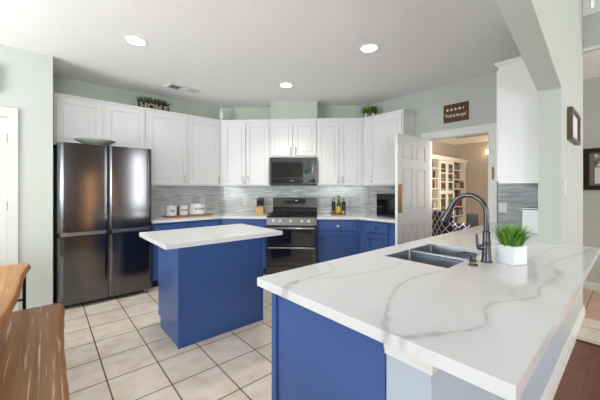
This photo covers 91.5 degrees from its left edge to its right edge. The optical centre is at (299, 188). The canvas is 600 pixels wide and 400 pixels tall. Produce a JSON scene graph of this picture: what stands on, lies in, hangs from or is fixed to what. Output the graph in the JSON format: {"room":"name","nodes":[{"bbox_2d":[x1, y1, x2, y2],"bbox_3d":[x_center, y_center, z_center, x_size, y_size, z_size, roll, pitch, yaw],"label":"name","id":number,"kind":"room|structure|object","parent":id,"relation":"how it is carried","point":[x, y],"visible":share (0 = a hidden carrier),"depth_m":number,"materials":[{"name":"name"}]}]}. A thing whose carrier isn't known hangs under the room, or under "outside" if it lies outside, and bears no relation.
{"room":"kitchen","nodes":[
{"label":"kitchen","id":0,"kind":"room"},
{"bbox_2d":[0,44,52,310],"bbox_3d":[-4.206,-0.050,2.366,3.355,2.770,0.830,0,0,-41],"label":"wall","id":1,"kind":"structure","parent":0,"point":[26,77],"depth_m":3.06,"materials":[{"name":"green paint"}]},
{"bbox_2d":[0,106,17,311],"bbox_3d":[-3.234,0.260,2.680,0.939,2.150,0.071,0,0,-41],"label":"door","id":2,"kind":"structure","parent":1,"relation":"in","point":[9,121],"depth_m":2.92,"materials":[{"name":"white paint"}]},
{"bbox_2d":[53,76,219,293],"bbox_3d":[-2.205,-0.050,4.576,2.565,2.770,0.120,0,0,-41],"label":"wall","id":3,"kind":"structure","parent":0,"point":[61,85],"depth_m":4.01,"materials":[{"name":"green paint"}]},
{"bbox_2d":[53,92,145,148],"bbox_3d":[-2.626,-0.830,3.871,0.983,0.610,0.389,0,0,-41],"label":"upper cabinet","id":4,"kind":"object","parent":3,"relation":"attached to","point":[73,116],"visible":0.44,"depth_m":3.71,"materials":[{"name":"white paint"}]},
{"bbox_2d":[145,108,220,185],"bbox_3d":[-1.775,-0.593,4.610,1.268,1.085,0.389,0,0,-41],"label":"upper cabinet","id":5,"kind":"object","parent":3,"relation":"attached to","point":[186,149],"visible":0.98,"depth_m":4.42,"materials":[{"name":"white paint"}]},
{"bbox_2d":[136,96,170,110],"bbox_3d":[-2.122,-1.240,4.261,0.506,0.207,0.192,0,0,-43],"label":"planter","id":6,"kind":"object","parent":5,"relation":"on","point":[148,103],"visible":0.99,"depth_m":4.20,"materials":[{"name":"green plant"}]},
{"bbox_2d":[152,186,219,216],"bbox_3d":[-1.904,0.183,4.752,1.271,0.476,0.010,0,0,-41],"label":"backsplash","id":7,"kind":"structure","parent":3,"relation":"attached to","point":[162,196],"depth_m":4.75,"materials":[{"name":"tile"}]},
{"bbox_2d":[0,0,520,138],"bbox_3d":[0.456,-1.485,3.934,12.450,0.100,4.580,0,0,-41],"label":"ceiling","id":8,"kind":"structure","parent":0,"point":[237,53],"depth_m":2.92,"materials":[{"name":"paint"}]},
{"bbox_2d":[124,35,147,45],"bbox_3d":[-1.587,-1.431,2.827,0.200,0.008,0.200,0,0,-41],"label":"recessed light","id":9,"kind":"object","parent":8,"relation":"in","point":[134,40],"visible":1,"depth_m":2.81,"materials":[{"name":"white plastic"}]},
{"bbox_2d":[164,83,184,90],"bbox_3d":[-1.752,-1.429,4.088,0.200,0.012,0.200,0,0,39],"label":"ceiling vent","id":10,"kind":"object","parent":8,"relation":"in","point":[171,85],"visible":1,"depth_m":4.07,"materials":[{"name":"white plastic"}]},
{"bbox_2d":[185,88,200,93],"bbox_3d":[-1.556,-1.430,4.259,0.170,0.009,0.170,0,0,39],"label":"ceiling plate","id":11,"kind":"object","parent":8,"relation":"attached to","point":[191,90],"visible":1,"depth_m":4.24,"materials":[{"name":"white paint"}]},
{"bbox_2d":[279,82,292,87],"bbox_3d":[-0.193,-1.431,4.028,0.200,0.008,0.200,0,0,-41],"label":"recessed light","id":12,"kind":"object","parent":8,"relation":"in","point":[285,84],"visible":1,"depth_m":4.03,"materials":[{"name":"white plastic"}]},
{"bbox_2d":[359,43,378,52],"bbox_3d":[0.703,-1.431,2.972,0.200,0.008,0.200,0,0,-41],"label":"recessed light","id":13,"kind":"object","parent":8,"relation":"in","point":[370,47],"visible":1,"depth_m":2.97,"materials":[{"name":"white plastic"}]},
{"bbox_2d":[270,101,316,118],"bbox_3d":[-0.093,-1.288,4.936,0.772,0.295,0.290,0,0,4],"label":"wall","id":14,"kind":"structure","parent":0,"point":[298,109],"depth_m":4.79,"materials":[{"name":"green paint"}]},
{"bbox_2d":[223,105,369,185],"bbox_3d":[-0.080,-0.050,5.138,2.684,2.770,0.177,0,0,5],"label":"wall","id":15,"kind":"structure","parent":0,"point":[349,111],"depth_m":5.06,"materials":[{"name":"green paint"}]},
{"bbox_2d":[221,119,272,185],"bbox_3d":[-0.957,-0.593,4.946,0.961,1.085,0.389,0,0,4],"label":"upper cabinet","id":16,"kind":"object","parent":15,"relation":"attached to","point":[245,144],"visible":0.98,"depth_m":4.79,"materials":[{"name":"white paint"}]},
{"bbox_2d":[219,108,224,119],"bbox_3d":[-1.318,-1.248,4.923,0.100,0.223,0.099,0,0,-41],"label":"ceramic bottle","id":17,"kind":"object","parent":16,"relation":"on","point":[221,113],"visible":0.81,"depth_m":4.88,"materials":[{"name":"white ceramic"}]},
{"bbox_2d":[270,118,316,157],"bbox_3d":[-0.096,-0.823,4.886,0.760,0.625,0.389,0,0,4],"label":"upper cabinet","id":18,"kind":"object","parent":15,"relation":"attached to","point":[288,137],"visible":1,"depth_m":4.74,"materials":[{"name":"white paint"}]},
{"bbox_2d":[270,157,316,184],"bbox_3d":[-0.099,-0.287,4.842,0.758,0.440,0.456,0,0,4],"label":"microwave","id":19,"kind":"object","parent":18,"relation":"attached to","point":[283,170],"visible":1,"depth_m":4.67,"materials":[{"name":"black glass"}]},
{"bbox_2d":[220,186,369,213],"bbox_3d":[-0.113,0.183,5.078,2.630,0.476,0.010,0,0,4],"label":"backsplash","id":20,"kind":"structure","parent":15,"relation":"attached to","point":[231,197],"depth_m":5.07,"materials":[{"name":"tile"}]},
{"bbox_2d":[317,118,364,185],"bbox_3d":[0.734,-0.593,4.827,0.902,1.085,0.389,0,0,4],"label":"upper cabinet","id":21,"kind":"object","parent":15,"relation":"attached to","point":[340,141],"visible":0.99,"depth_m":4.68,"materials":[{"name":"white paint"}]},
{"bbox_2d":[53,273,599,399],"bbox_3d":[0.323,1.375,1.381,8.900,0.080,8.260,0,0,-41],"label":"floor","id":22,"kind":"structure","parent":0,"point":[117,347],"depth_m":2.30,"materials":[{"name":"beige tile"}]},
{"bbox_2d":[0,263,30,329],"bbox_3d":[-1.768,0.955,1.206,0.913,0.760,2.100,0,0,-41],"label":"dining table","id":23,"kind":"object","parent":22,"relation":"on","point":[13,276],"visible":0.98,"depth_m":1.80,"materials":[{"name":"brown wood"}]},
{"bbox_2d":[0,303,68,399],"bbox_3d":[-1.423,1.110,1.512,0.376,0.450,1.750,0,0,-41],"label":"bench","id":24,"kind":"object","parent":22,"relation":"on","point":[32,354],"visible":1,"depth_m":1.55,"materials":[{"name":"brown wood"}]},
{"bbox_2d":[57,142,151,308],"bbox_3d":[-2.501,0.407,3.732,0.945,1.856,0.715,0,0,-41],"label":"refrigerator","id":25,"kind":"object","parent":22,"relation":"on","point":[104,193],"visible":0.96,"depth_m":3.42,"materials":[{"name":"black metal"}]},
{"bbox_2d":[74,138,115,144],"bbox_3d":[-2.472,-0.549,3.533,0.416,0.072,0.416,0,0,-41],"label":"platter","id":26,"kind":"object","parent":25,"relation":"on","point":[96,141],"visible":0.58,"depth_m":3.42,"materials":[{"name":"grey metal"}]},
{"bbox_2d":[150,219,221,286],"bbox_3d":[-1.685,0.898,4.517,1.252,0.874,0.649,0,0,-41],"label":"base cabinet","id":27,"kind":"object","parent":22,"relation":"on","point":[212,222],"visible":0.18,"depth_m":4.02,"materials":[{"name":"blue paint"}]},
{"bbox_2d":[152,213,271,223],"bbox_3d":[-1.272,0.440,4.552,1.928,0.038,1.116,0,0,-41],"label":"countertop","id":28,"kind":"structure","parent":27,"relation":"on","point":[157,219],"depth_m":4.47,"materials":[{"name":"white stone"}]},
{"bbox_2d":[162,213,212,217],"bbox_3d":[-1.750,0.410,4.574,0.700,0.022,0.270,0,0,-39],"label":"serving board","id":29,"kind":"object","parent":28,"relation":"on","point":[205,214],"visible":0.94,"depth_m":4.43,"materials":[{"name":"brown wood"}]},
{"bbox_2d":[165,204,176,215],"bbox_3d":[-1.946,0.309,4.403,0.172,0.178,0.172,0,0,-29],"label":"canister","id":30,"kind":"object","parent":29,"relation":"on","point":[170,210],"visible":0.99,"depth_m":4.34,"materials":[{"name":"white ceramic"}]},
{"bbox_2d":[179,205,187,214],"bbox_3d":[-1.802,0.323,4.522,0.134,0.151,0.134,0,0,-29],"label":"canister","id":31,"kind":"object","parent":29,"relation":"on","point":[183,209],"visible":0.98,"depth_m":4.47,"materials":[{"name":"white ceramic"}]},
{"bbox_2d":[188,203,204,214],"bbox_3d":[-1.648,0.313,4.662,0.265,0.171,0.265,0,0,-29],"label":"canister","id":32,"kind":"object","parent":29,"relation":"on","point":[193,208],"visible":1,"depth_m":4.56,"materials":[{"name":"white ceramic"}]},
{"bbox_2d":[255,197,264,213],"bbox_3d":[-0.677,0.275,4.962,0.136,0.292,0.150,0,0,4],"label":"knife block","id":33,"kind":"object","parent":28,"relation":"on","point":[260,207],"visible":0.99,"depth_m":4.95,"materials":[{"name":"brown wood"}]},
{"bbox_2d":[158,237,262,348],"bbox_3d":[-0.895,0.897,2.935,0.846,0.875,0.615,0,0,-41],"label":"kitchen island","id":34,"kind":"object","parent":22,"relation":"on","point":[207,291],"visible":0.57,"depth_m":2.66,"materials":[{"name":"blue paint"}]},
{"bbox_2d":[139,224,282,249],"bbox_3d":[-0.866,0.440,2.879,1.110,0.038,0.832,0,0,-41],"label":"island countertop","id":35,"kind":"structure","parent":34,"relation":"on","point":[186,237],"depth_m":2.70,"materials":[{"name":"white stone"}]},
{"bbox_2d":[222,219,267,273],"bbox_3d":[-0.968,0.898,4.816,0.957,0.874,0.649,0,0,4],"label":"base cabinet","id":36,"kind":"object","parent":22,"relation":"on","point":[254,222],"visible":0.2,"depth_m":4.52,"materials":[{"name":"blue paint"}]},
{"bbox_2d":[266,197,316,273],"bbox_3d":[-0.109,0.740,4.708,0.762,1.190,0.723,0,0,4],"label":"range","id":37,"kind":"object","parent":22,"relation":"on","point":[296,217],"visible":0.98,"depth_m":4.42,"materials":[{"name":"black metal"}]},
{"bbox_2d":[267,213,316,217],"bbox_3d":[-0.108,0.420,4.717,0.762,0.020,0.585,0,0,4],"label":"cooktop","id":38,"kind":"object","parent":37,"relation":"in","point":[274,215],"depth_m":4.46,"materials":[{"name":"black metal"}]},
{"bbox_2d":[272,293,385,399],"bbox_3d":[1.315,0.898,2.228,3.332,0.874,0.613,0,0,-41],"label":"base cabinet","id":39,"kind":"object","parent":22,"relation":"on","point":[315,356],"visible":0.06,"depth_m":1.13,"materials":[{"name":"blue paint"}]},
{"bbox_2d":[257,223,599,399],"bbox_3d":[1.416,0.440,2.125,3.411,0.038,1.014,0,0,-41],"label":"countertop","id":40,"kind":"structure","parent":39,"relation":"on","point":[488,326],"depth_m":1.12,"materials":[{"name":"white stone"}]},
{"bbox_2d":[387,244,481,267],"bbox_3d":[0.900,0.544,1.908,0.636,0.239,0.388,0,0,-41],"label":"sink","id":41,"kind":"object","parent":40,"relation":"in","point":[431,254],"visible":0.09,"depth_m":2.00,"materials":[{"name":"metal"}]},
{"bbox_2d":[387,250,467,267],"bbox_3d":[0.776,0.544,1.801,0.309,0.239,0.388,0,0,-41],"label":"basin","id":42,"kind":"object","parent":41,"relation":"in","point":[440,260],"depth_m":1.93,"materials":[{"name":"silver metal"}]},
{"bbox_2d":[411,244,481,259],"bbox_3d":[1.022,0.544,2.015,0.311,0.239,0.388,0,0,-41],"label":"basin","id":43,"kind":"object","parent":41,"relation":"in","point":[430,251],"depth_m":2.06,"materials":[{"name":"silver metal"}]},
{"bbox_2d":[440,193,492,262],"bbox_3d":[0.995,0.222,1.767,0.072,0.399,0.293,0,0,-41],"label":"faucet","id":44,"kind":"object","parent":40,"relation":"on","point":[485,246],"visible":1,"depth_m":1.68,"materials":[{"name":"grey metal"}]},
{"bbox_2d":[455,252,477,266],"bbox_3d":[0.922,0.385,1.614,0.112,0.073,0.048,0,0,10],"label":"soap dispenser","id":45,"kind":"object","parent":40,"relation":"on","point":[472,259],"visible":1,"depth_m":1.60,"materials":[{"name":"grey metal"}]},
{"bbox_2d":[483,221,536,265],"bbox_3d":[1.201,0.301,1.662,0.265,0.240,0.302,0,0,11],"label":"potted grass","id":46,"kind":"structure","parent":40,"relation":"on","point":[511,250],"depth_m":1.62,"materials":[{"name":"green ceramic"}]},
{"bbox_2d":[521,206,537,233],"bbox_3d":[2.316,0.299,2.854,0.330,0.243,0.180,0,0,-41],"label":"bin","id":47,"kind":"object","parent":40,"relation":"on","point":[530,213],"visible":0.44,"depth_m":2.76,"materials":[{"name":"white plastic"}]},
{"bbox_2d":[317,219,359,262],"bbox_3d":[0.727,0.898,4.698,0.897,0.874,0.649,0,0,4],"label":"base cabinet","id":48,"kind":"object","parent":22,"relation":"on","point":[336,238],"visible":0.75,"depth_m":4.43,"materials":[{"name":"blue paint"}]},
{"bbox_2d":[317,213,394,222],"bbox_3d":[0.972,0.440,4.583,1.608,0.038,0.908,0,0,26],"label":"countertop","id":49,"kind":"structure","parent":48,"relation":"on","point":[371,217],"depth_m":4.40,"materials":[{"name":"white stone"}]},
{"bbox_2d":[377,193,394,216],"bbox_3d":[1.411,0.246,4.361,0.408,0.350,0.420,0,0,-41],"label":"coffee maker","id":50,"kind":"object","parent":49,"relation":"on","point":[385,202],"visible":0.41,"depth_m":4.28,"materials":[{"name":"black plastic"}]},
{"bbox_3d":[0.637,0.410,4.830,0.250,0.022,0.250,0,0,4],"label":"round tray","id":51,"kind":"object","parent":49,"relation":"on","visible":0},
{"bbox_2d":[332,198,335,213],"bbox_3d":[0.557,0.275,4.836,0.062,0.268,0.061,0,0,-41],"label":"mill","id":52,"kind":"object","parent":51,"relation":"on","point":[333,201],"visible":0.94,"depth_m":4.81,"materials":[{"name":"brown wood"}]},
{"bbox_2d":[337,195,340,213],"bbox_3d":[0.641,0.258,4.820,0.076,0.302,0.076,0,0,4],"label":"oil bottle","id":53,"kind":"object","parent":51,"relation":"on","point":[338,203],"visible":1,"depth_m":4.79,"materials":[{"name":"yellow glass"}]},
{"bbox_2d":[342,198,345,213],"bbox_3d":[0.721,0.275,4.819,0.062,0.268,0.061,0,0,-41],"label":"mill","id":54,"kind":"object","parent":51,"relation":"on","point":[343,201],"visible":0.98,"depth_m":4.80,"materials":[{"name":"silver metal"}]},
{"bbox_2d":[360,220,394,252],"bbox_3d":[1.226,0.898,4.463,0.649,0.874,0.828,0,0,-41],"label":"base cabinet","id":55,"kind":"object","parent":22,"relation":"on","point":[374,235],"visible":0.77,"depth_m":4.19,"materials":[{"name":"blue paint"}]},
{"bbox_2d":[370,72,498,222],"bbox_3d":[1.852,-0.050,4.333,0.120,2.770,3.090,0,0,-41],"label":"wall","id":56,"kind":"structure","parent":0,"point":[481,92],"depth_m":4.00,"materials":[{"name":"green paint"}]},
{"bbox_2d":[370,186,394,213],"bbox_3d":[1.491,0.183,4.648,0.010,0.476,0.895,0,0,-41],"label":"backsplash","id":57,"kind":"structure","parent":56,"relation":"attached to","point":[374,190],"depth_m":4.89,"materials":[{"name":"tile"}]},
{"bbox_2d":[365,109,416,185],"bbox_3d":[1.324,-0.593,4.550,0.389,1.085,0.826,0,0,-41],"label":"upper cabinet","id":58,"kind":"object","parent":56,"relation":"attached to","point":[380,129],"visible":0.8,"depth_m":4.40,"materials":[{"name":"white paint"}]},
{"bbox_2d":[360,104,377,117],"bbox_3d":[1.133,-1.253,4.724,0.340,0.233,0.260,0,0,9],"label":"leafy plant","id":59,"kind":"object","parent":58,"relation":"on","point":[372,110],"visible":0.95,"depth_m":4.70,"materials":[{"name":"green plant"}]},
{"bbox_2d":[444,101,468,122],"bbox_3d":[2.100,-1.032,3.938,0.020,0.242,0.316,0,0,-41],"label":"wall sign","id":60,"kind":"object","parent":56,"relation":"attached to","point":[455,112],"visible":1,"depth_m":3.92,"materials":[{"name":"brown wood"}]},
{"bbox_2d":[421,122,496,236],"bbox_3d":[2.148,0.260,3.981,0.174,2.150,0.980,0,0,-41],"label":"doorway","id":61,"kind":"structure","parent":56,"relation":"in","point":[490,129],"depth_m":3.66,"materials":[{"name":"white paint"}]},
{"bbox_2d":[395,133,429,244],"bbox_3d":[1.535,0.309,3.939,0.796,2.028,0.039,0,0,-38],"label":"door","id":62,"kind":"structure","parent":61,"relation":"attached to","point":[412,153],"depth_m":3.89,"materials":[{"name":"white paint"}]},
{"bbox_2d":[499,203,506,212],"bbox_3d":[2.451,0.225,3.528,0.010,0.115,0.085,0,0,-41],"label":"light switch","id":63,"kind":"object","parent":56,"relation":"attached to","point":[502,206],"visible":1,"depth_m":3.52,"materials":[{"name":"white plastic"}]},
{"bbox_2d":[498,184,537,224],"bbox_3d":[2.619,0.183,3.350,0.010,0.476,0.600,0,0,-41],"label":"backsplash","id":64,"kind":"structure","parent":56,"relation":"attached to","point":[516,196],"depth_m":3.44,"materials":[{"name":"tile"}]},
{"bbox_2d":[432,140,454,157],"bbox_3d":[2.700,-0.050,7.031,4.700,2.770,0.130,0,0,-41],"label":"wall","id":65,"kind":"structure","parent":0,"point":[438,148],"depth_m":8.03,"materials":[{"name":"beige paint"}]},
{"bbox_2d":[436,135,487,144],"bbox_3d":[3.537,-1.359,6.075,4.670,0.149,2.410,0,0,-41],"label":"ceiling","id":66,"kind":"structure","parent":65,"relation":"attached to","point":[454,141],"depth_m":8.11,"materials":[{"name":"beige paint"}]},
{"bbox_2d":[455,141,487,225],"bbox_3d":[5.320,-0.050,7.712,0.150,2.770,2.540,0,0,-41],"label":"wall","id":67,"kind":"structure","parent":0,"point":[477,165],"depth_m":8.11,"materials":[{"name":"beige paint"}]},
{"bbox_2d":[386,0,582,399],"bbox_3d":[0.096,-0.915,0.667,7.620,4.500,0.140,0,0,-41],"label":"wall","id":68,"kind":"structure","parent":0,"point":[547,35],"depth_m":2.22,"materials":[{"name":"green paint"}]},
{"bbox_2d":[384,344,438,375],"bbox_3d":[1.121,0.485,1.550,2.154,0.051,0.158,0,0,-41],"label":"trim","id":69,"kind":"structure","parent":68,"relation":"attached to","point":[416,363],"depth_m":0.84,"materials":[{"name":"white paint"}]},
{"bbox_2d":[494,56,537,184],"bbox_3d":[2.276,-0.593,2.898,1.118,1.085,0.364,0,0,-41],"label":"upper cabinet","id":70,"kind":"object","parent":68,"relation":"attached to","point":[517,93],"visible":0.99,"depth_m":2.54,"materials":[{"name":"white paint"}]},
{"bbox_2d":[540,305,584,399],"bbox_3d":[1.695,1.288,1.953,3.560,0.095,0.016,0,0,-41],"label":"baseboard","id":71,"kind":"structure","parent":68,"relation":"attached to","point":[548,392],"depth_m":2.17,"materials":[{"name":"white paint"}]},
{"bbox_2d":[563,179,565,194],"bbox_3d":[2.078,-0.017,2.289,0.075,0.120,0.010,0,0,-41],"label":"light switch","id":72,"kind":"object","parent":68,"relation":"attached to","point":[564,180],"visible":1,"depth_m":2.27,"materials":[{"name":"white plastic"}]},
{"bbox_2d":[567,106,580,145],"bbox_3d":[2.391,-0.537,2.545,0.514,0.266,0.034,0,0,-41],"label":"picture frame","id":73,"kind":"object","parent":68,"relation":"attached to","point":[573,118],"visible":1,"depth_m":2.51,"materials":[{"name":"brown wood"}]},
{"bbox_2d":[573,115,576,138],"bbox_3d":[2.385,-0.537,2.551,0.474,0.226,0.012,0,0,-41],"label":"print","id":74,"kind":"object","parent":73,"relation":"attached to","point":[574,116],"depth_m":2.57,"materials":[{"name":"paper"}]},
{"bbox_2d":[576,339,599,346],"bbox_3d":[3.643,1.332,1.209,0.035,0.006,3.645,0,0,-41],"label":"trim","id":75,"kind":"structure","parent":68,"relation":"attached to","point":[576,339],"depth_m":2.53,"materials":[{"name":"brown"}]},
{"bbox_2d":[496,243,526,265],"bbox_3d":[1.198,0.369,1.658,0.104,0.104,0.104,0,0,-20],"label":"pot","id":76,"kind":"object","parent":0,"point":[513,254],"depth_m":1.62,"materials":[{"name":"white ceramic"}]},
{"bbox_2d":[583,76,599,283],"bbox_3d":[4.932,-0.070,2.763,0.130,2.810,4.300,0,0,-41],"label":"wall","id":77,"kind":"structure","parent":0,"point":[591,86],"depth_m":3.87,"materials":[{"name":"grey paint"}]},
{"bbox_2d":[583,148,599,189],"bbox_3d":[4.041,-0.262,3.665,0.030,0.550,0.700,0,0,-41],"label":"picture frame","id":78,"kind":"object","parent":77,"relation":"attached to","point":[591,157],"visible":1,"depth_m":3.87,"materials":[{"name":"black wood"}]},
{"bbox_2d":[595,167,599,183],"bbox_3d":[4.042,-0.177,3.666,0.002,0.210,0.480,0,0,-41],"label":"photo","id":79,"kind":"object","parent":78,"relation":"attached to","point":[597,169],"depth_m":3.83,"materials":[{"name":"paper"}]},
{"bbox_2d":[595,154,599,165],"bbox_3d":[3.954,-0.377,3.768,0.002,0.160,0.210,0,0,-41],"label":"photo","id":80,"kind":"object","parent":78,"relation":"on","point":[597,156],"depth_m":3.83},
{"bbox_2d":[583,281,599,290],"bbox_3d":[4.844,1.288,2.753,0.016,0.095,4.200,0,0,-41],"label":"baseboard","id":81,"kind":"structure","parent":77,"relation":"attached to","point":[587,285],"depth_m":3.87,"materials":[{"name":"white paint"}]},
{"bbox_2d":[583,13,599,53],"bbox_3d":[4.213,-2.320,1.814,0.100,1.690,3.810,0,0,-41],"label":"wall","id":82,"kind":"structure","parent":0,"point":[591,24],"depth_m":3.06,"materials":[{"name":"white paint"}]},
{"bbox_2d":[583,0,599,17],"bbox_3d":[3.452,-2.370,2.629,0.080,1.090,1.298,0,0,-41],"label":"window","id":83,"kind":"structure","parent":82,"relation":"in","point":[587,11],"depth_m":3.06,"materials":[{"name":"white paint"}]},
{"bbox_2d":[583,44,599,51],"bbox_3d":[4.182,-1.475,1.759,0.020,0.030,3.568,0,0,-41],"label":"crown molding","id":84,"kind":"structure","parent":82,"relation":"attached to","point":[595,46],"depth_m":3.05,"materials":[{"name":"white paint"}]},
{"bbox_2d":[583,50,599,79],"bbox_3d":[4.500,-1.520,2.387,1.275,0.090,4.299,0,0,-41],"label":"ceiling","id":85,"kind":"structure","parent":0,"point":[591,60],"depth_m":3.46,"materials":[{"name":"paint"}]},
{"bbox_3d":[3.566,1.375,6.148,4.850,0.080,2.600,0,0,-41],"label":"floor","id":86,"kind":"structure","parent":0,"visible":0},
{"bbox_2d":[432,154,468,222],"bbox_3d":[3.562,0.265,7.433,2.860,2.140,0.375,0,0,-41],"label":"bookcase","id":87,"kind":"object","parent":86,"relation":"on","point":[437,160],"visible":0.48,"depth_m":7.45,"materials":[{"name":"cream white painted wood"}]},
{"bbox_2d":[454,163,459,169],"bbox_3d":[4.260,-0.606,8.010,0.540,0.180,0.020,0,0,-41],"label":"picture frame","id":88,"kind":"object","parent":87,"relation":"on","point":[456,166],"visible":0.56,"depth_m":8.06,"materials":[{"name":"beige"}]},
{"bbox_2d":[432,209,469,236],"bbox_3d":[2.724,0.855,5.097,0.840,0.960,0.780,0,0,0],"label":"armchair","id":89,"kind":"object","parent":86,"relation":"on","point":[439,227],"visible":0.23,"depth_m":4.86,"materials":[{"name":"blue fabric"}]},
{"bbox_2d":[467,214,477,227],"bbox_3d":[3.616,0.925,5.907,0.260,0.820,0.455,0,0,-1],"label":"chair","id":90,"kind":"object","parent":86,"relation":"on","point":[472,219],"visible":0.16,"depth_m":6.09,"materials":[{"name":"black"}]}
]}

